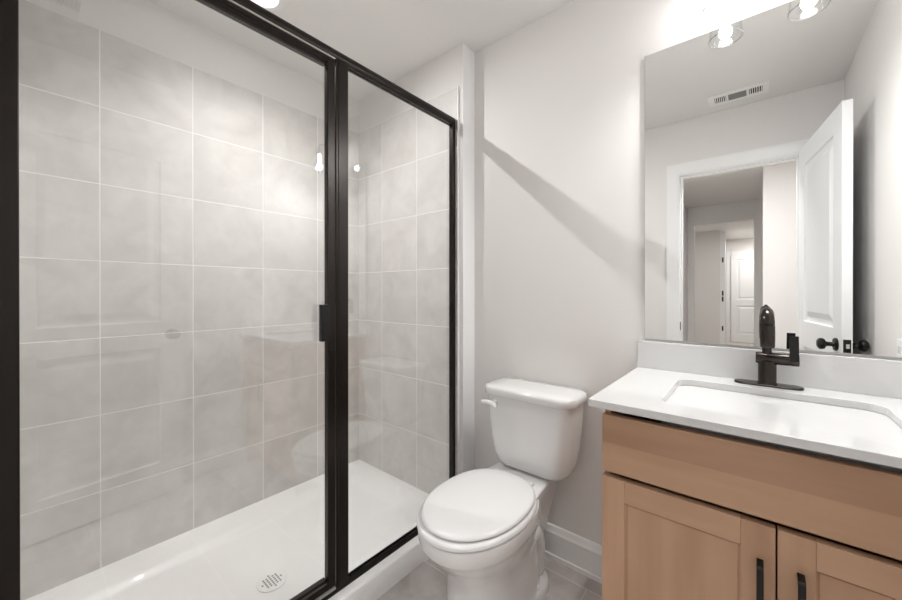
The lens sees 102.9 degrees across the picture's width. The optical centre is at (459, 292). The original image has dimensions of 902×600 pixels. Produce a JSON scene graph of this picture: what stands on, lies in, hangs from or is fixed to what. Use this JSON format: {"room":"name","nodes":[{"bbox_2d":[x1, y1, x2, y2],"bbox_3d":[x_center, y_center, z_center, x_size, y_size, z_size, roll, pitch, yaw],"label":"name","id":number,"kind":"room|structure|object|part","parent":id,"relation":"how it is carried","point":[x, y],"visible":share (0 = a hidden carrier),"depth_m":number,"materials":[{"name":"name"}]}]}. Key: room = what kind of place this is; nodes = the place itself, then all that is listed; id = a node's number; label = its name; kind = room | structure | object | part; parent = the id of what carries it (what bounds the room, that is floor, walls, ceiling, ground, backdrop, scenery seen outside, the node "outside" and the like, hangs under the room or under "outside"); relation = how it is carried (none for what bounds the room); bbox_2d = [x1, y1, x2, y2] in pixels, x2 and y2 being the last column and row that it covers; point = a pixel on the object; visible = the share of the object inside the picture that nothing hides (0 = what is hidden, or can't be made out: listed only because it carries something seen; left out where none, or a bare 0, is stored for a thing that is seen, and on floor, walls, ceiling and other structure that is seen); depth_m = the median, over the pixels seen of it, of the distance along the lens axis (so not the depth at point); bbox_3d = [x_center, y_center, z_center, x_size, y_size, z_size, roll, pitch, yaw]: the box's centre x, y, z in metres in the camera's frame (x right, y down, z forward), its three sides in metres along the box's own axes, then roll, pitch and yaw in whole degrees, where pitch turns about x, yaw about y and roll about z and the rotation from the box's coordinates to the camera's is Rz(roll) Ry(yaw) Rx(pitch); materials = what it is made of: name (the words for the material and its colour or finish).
{"room":"bathroom","nodes":[
{"label":"bathroom","id":0,"kind":"room"},
{"bbox_2d":[19,0,358,599],"bbox_3d":[-1.220,-0.039,1.793,0.110,2.458,1.622,0,0,39],"label":"wall","id":1,"kind":"structure","parent":0,"point":[172,277],"depth_m":1.58,"materials":[{"name":"grey tile"}]},
{"bbox_2d":[148,0,573,100],"bbox_3d":[-0.131,-1.316,1.102,2.665,0.100,1.700,0,0,39],"label":"ceiling","id":2,"kind":"structure","parent":0,"point":[392,39],"depth_m":1.72,"materials":[{"name":"white paint"}]},
{"bbox_2d":[251,0,284,10],"bbox_3d":[-0.839,-1.263,1.528,0.170,0.008,0.170,0,0,39],"label":"recessed light","id":3,"kind":"object","parent":2,"relation":"in","point":[270,5],"visible":0.84,"depth_m":1.57,"materials":[{"name":"white paint"}]},
{"bbox_2d":[359,43,462,493],"bbox_3d":[-0.307,-0.040,2.214,0.986,2.458,0.209,0,0,39],"label":"wall","id":4,"kind":"structure","parent":0,"point":[404,150],"depth_m":2.06,"materials":[{"name":"grey tile"}]},
{"bbox_3d":[-0.008,0.025,1.840,0.004,2.156,0.011,0,0,39],"label":"edge trim","id":5,"kind":"part","parent":4,"relation":"part of","materials":[{"name":"white paint"}]},
{"bbox_2d":[463,43,474,471],"bbox_3d":[0.046,-0.111,1.865,0.002,2.312,0.098,0,0,39],"label":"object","id":6,"kind":"structure","parent":4,"relation":"attached to","point":[468,54],"depth_m":1.86,"materials":[{"name":"white paint"}]},
{"bbox_2d":[377,556,601,599],"bbox_3d":[-0.169,1.242,1.061,2.665,0.100,1.820,0,0,39],"label":"floor","id":7,"kind":"structure","parent":0,"point":[427,581],"depth_m":1.46,"materials":[{"name":"tile"}]},
{"bbox_2d":[27,460,428,599],"bbox_3d":[-0.795,1.147,1.524,0.891,0.087,1.482,0,0,39],"label":"shower pan","id":8,"kind":"object","parent":7,"relation":"on","point":[273,547],"visible":0.85,"depth_m":1.58,"materials":[{"name":"white plastic"}]},
{"bbox_2d":[0,0,457,599],"bbox_3d":[-0.496,0.104,1.278,0.056,2.001,1.480,0,0,39],"label":"shower door frame","id":9,"kind":"structure","parent":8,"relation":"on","point":[333,315],"depth_m":1.29,"materials":[{"name":"black metal"}]},
{"bbox_3d":[-0.705,-0.832,1.025,0.031,0.028,0.698,0,0,39],"label":"rail","id":10,"kind":"part","parent":9,"relation":"part of","materials":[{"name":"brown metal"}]},
{"bbox_3d":[-0.706,1.051,1.029,0.030,0.033,0.698,0,0,39],"label":"rail","id":11,"kind":"part","parent":9,"relation":"part of","materials":[{"name":"brown metal"}]},
{"bbox_3d":[-0.476,0.106,1.277,0.024,0.130,0.043,0,0,39],"label":"door handle","id":12,"kind":"part","parent":9,"relation":"part of","materials":[{"name":"black metal"}]},
{"bbox_3d":[-0.449,0.116,1.349,0.034,1.950,0.051,0,0,39],"label":"post","id":13,"kind":"part","parent":9,"relation":"part of","materials":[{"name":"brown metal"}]},
{"bbox_2d":[417,378,586,599],"bbox_3d":[0.159,0.798,1.359,0.422,0.786,0.722,0,0,39],"label":"toilet","id":14,"kind":"object","parent":7,"relation":"on","point":[485,528],"visible":1,"depth_m":1.35,"materials":[{"name":"white ceramic"}]},
{"bbox_3d":[0.061,0.762,1.280,0.366,0.019,0.476,0,0,39],"label":"seat","id":15,"kind":"part","parent":14,"relation":"part of","materials":[{"name":"white plastic"}]},
{"bbox_3d":[0.067,0.740,1.288,0.348,0.019,0.464,0,0,39],"label":"seat lid","id":16,"kind":"part","parent":14,"relation":"part of","materials":[{"name":"white plastic"}]},
{"bbox_3d":[0.103,0.981,1.332,0.362,0.420,0.595,0,0,39],"label":"bowl","id":17,"kind":"part","parent":14,"relation":"part of","materials":[{"name":"white ceramic"}]},
{"bbox_3d":[0.130,0.481,1.564,0.076,0.034,0.034,0,0,39],"label":"flush lever","id":18,"kind":"part","parent":14,"relation":"part of","materials":[{"name":"white plastic"}]},
{"bbox_3d":[0.318,0.425,1.552,0.422,0.040,0.220,0,0,39],"label":"tank lid","id":19,"kind":"part","parent":14,"relation":"part of","materials":[{"name":"white ceramic"}]},
{"bbox_3d":[0.320,0.599,1.554,0.398,0.312,0.196,0,0,39],"label":"tank","id":20,"kind":"part","parent":14,"relation":"part of","materials":[{"name":"white ceramic"}]},
{"bbox_2d":[602,409,901,599],"bbox_3d":[0.822,0.749,0.931,0.727,0.886,0.559,0,0,39],"label":"vanity cabinet","id":21,"kind":"object","parent":7,"relation":"on","point":[688,514],"visible":0.97,"depth_m":0.79,"materials":[{"name":"brown wood"}]},
{"bbox_3d":[0.526,0.787,0.867,0.242,0.484,0.015,0,0,39],"label":"door panel","id":22,"kind":"part","parent":21,"relation":"part of","materials":[{"name":"brown wood"}]},
{"bbox_3d":[0.525,0.787,0.866,0.352,0.594,0.022,0,0,39],"label":"door","id":23,"kind":"part","parent":21,"relation":"part of","materials":[{"name":"brown wood"}]},
{"bbox_2d":[588,340,901,468],"bbox_3d":[0.813,0.245,0.944,0.758,0.122,0.550,0,0,39],"label":"countertop","id":24,"kind":"structure","parent":21,"relation":"on","point":[870,384],"depth_m":1.01,"materials":[{"name":"white stone"}]},
{"bbox_2d":[734,306,803,390],"bbox_3d":[0.930,0.163,1.086,0.164,0.246,0.112,0,0,39],"label":"faucet","id":25,"kind":"object","parent":24,"relation":"on","point":[767,361],"visible":1,"depth_m":1.07,"materials":[{"name":"grey metal"}]},
{"bbox_3d":[0.924,0.117,1.082,0.034,0.148,0.097,0,0,39],"label":"spout","id":26,"kind":"part","parent":25,"relation":"part of","materials":[{"name":"grey metal"}]},
{"bbox_3d":[0.949,0.282,1.109,0.164,0.006,0.052,0,0,39],"label":"plate","id":27,"kind":"part","parent":25,"relation":"part of","materials":[{"name":"grey metal"}]},
{"bbox_3d":[0.988,0.166,1.063,0.021,0.074,0.023,0,0,39],"label":"lever","id":28,"kind":"part","parent":25,"relation":"part of","materials":[{"name":"black metal"}]},
{"bbox_2d":[658,385,901,472],"bbox_3d":[0.803,0.383,0.931,0.501,0.152,0.390,0,0,39],"label":"sink","id":29,"kind":"object","parent":24,"relation":"in","point":[831,418],"visible":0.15,"depth_m":0.91,"materials":[{"name":"white ceramic"}]},
{"bbox_3d":[0.625,0.632,0.750,0.012,0.140,0.030,0,0,39],"label":"handle","id":30,"kind":"part","parent":21,"relation":"part of","materials":[{"name":"black metal"}]},
{"bbox_3d":[0.674,0.632,0.710,0.012,0.140,0.030,0,0,39],"label":"handle","id":31,"kind":"part","parent":21,"relation":"part of","materials":[{"name":"black metal"}]},
{"bbox_3d":[0.799,0.787,0.641,0.352,0.594,0.022,0,0,39],"label":"door","id":32,"kind":"part","parent":21,"relation":"part of","materials":[{"name":"brown wood"}]},
{"bbox_3d":[0.800,0.787,0.642,0.242,0.484,0.015,0,0,39],"label":"door panel","id":33,"kind":"part","parent":21,"relation":"part of","materials":[{"name":"brown wood"}]},
{"bbox_2d":[475,0,901,544],"bbox_3d":[0.757,-0.038,1.411,1.679,2.458,0.100,0,0,39],"label":"wall","id":34,"kind":"structure","parent":0,"point":[560,98],"depth_m":1.57,"materials":[{"name":"white paint"}]},
{"bbox_2d":[543,522,601,583],"bbox_3d":[0.387,1.118,1.640,0.819,0.145,0.019,0,0,39],"label":"baseboard","id":35,"kind":"structure","parent":34,"relation":"attached to","point":[580,554],"depth_m":1.55,"materials":[{"name":"white paint"}]},
{"bbox_2d":[638,340,901,398],"bbox_3d":[0.982,0.235,1.149,0.758,0.102,0.019,0,0,39],"label":"backsplash","id":36,"kind":"structure","parent":34,"relation":"attached to","point":[858,375],"depth_m":1.10,"materials":[{"name":"white stone"}]},
{"bbox_2d":[645,0,901,357],"bbox_3d":[0.990,-0.364,1.148,0.727,1.078,0.008,0,0,39],"label":"mirror","id":37,"kind":"object","parent":34,"relation":"attached to","point":[773,137],"visible":0.89,"depth_m":1.13,"materials":[{"name":"grey mirror"}]}
]}

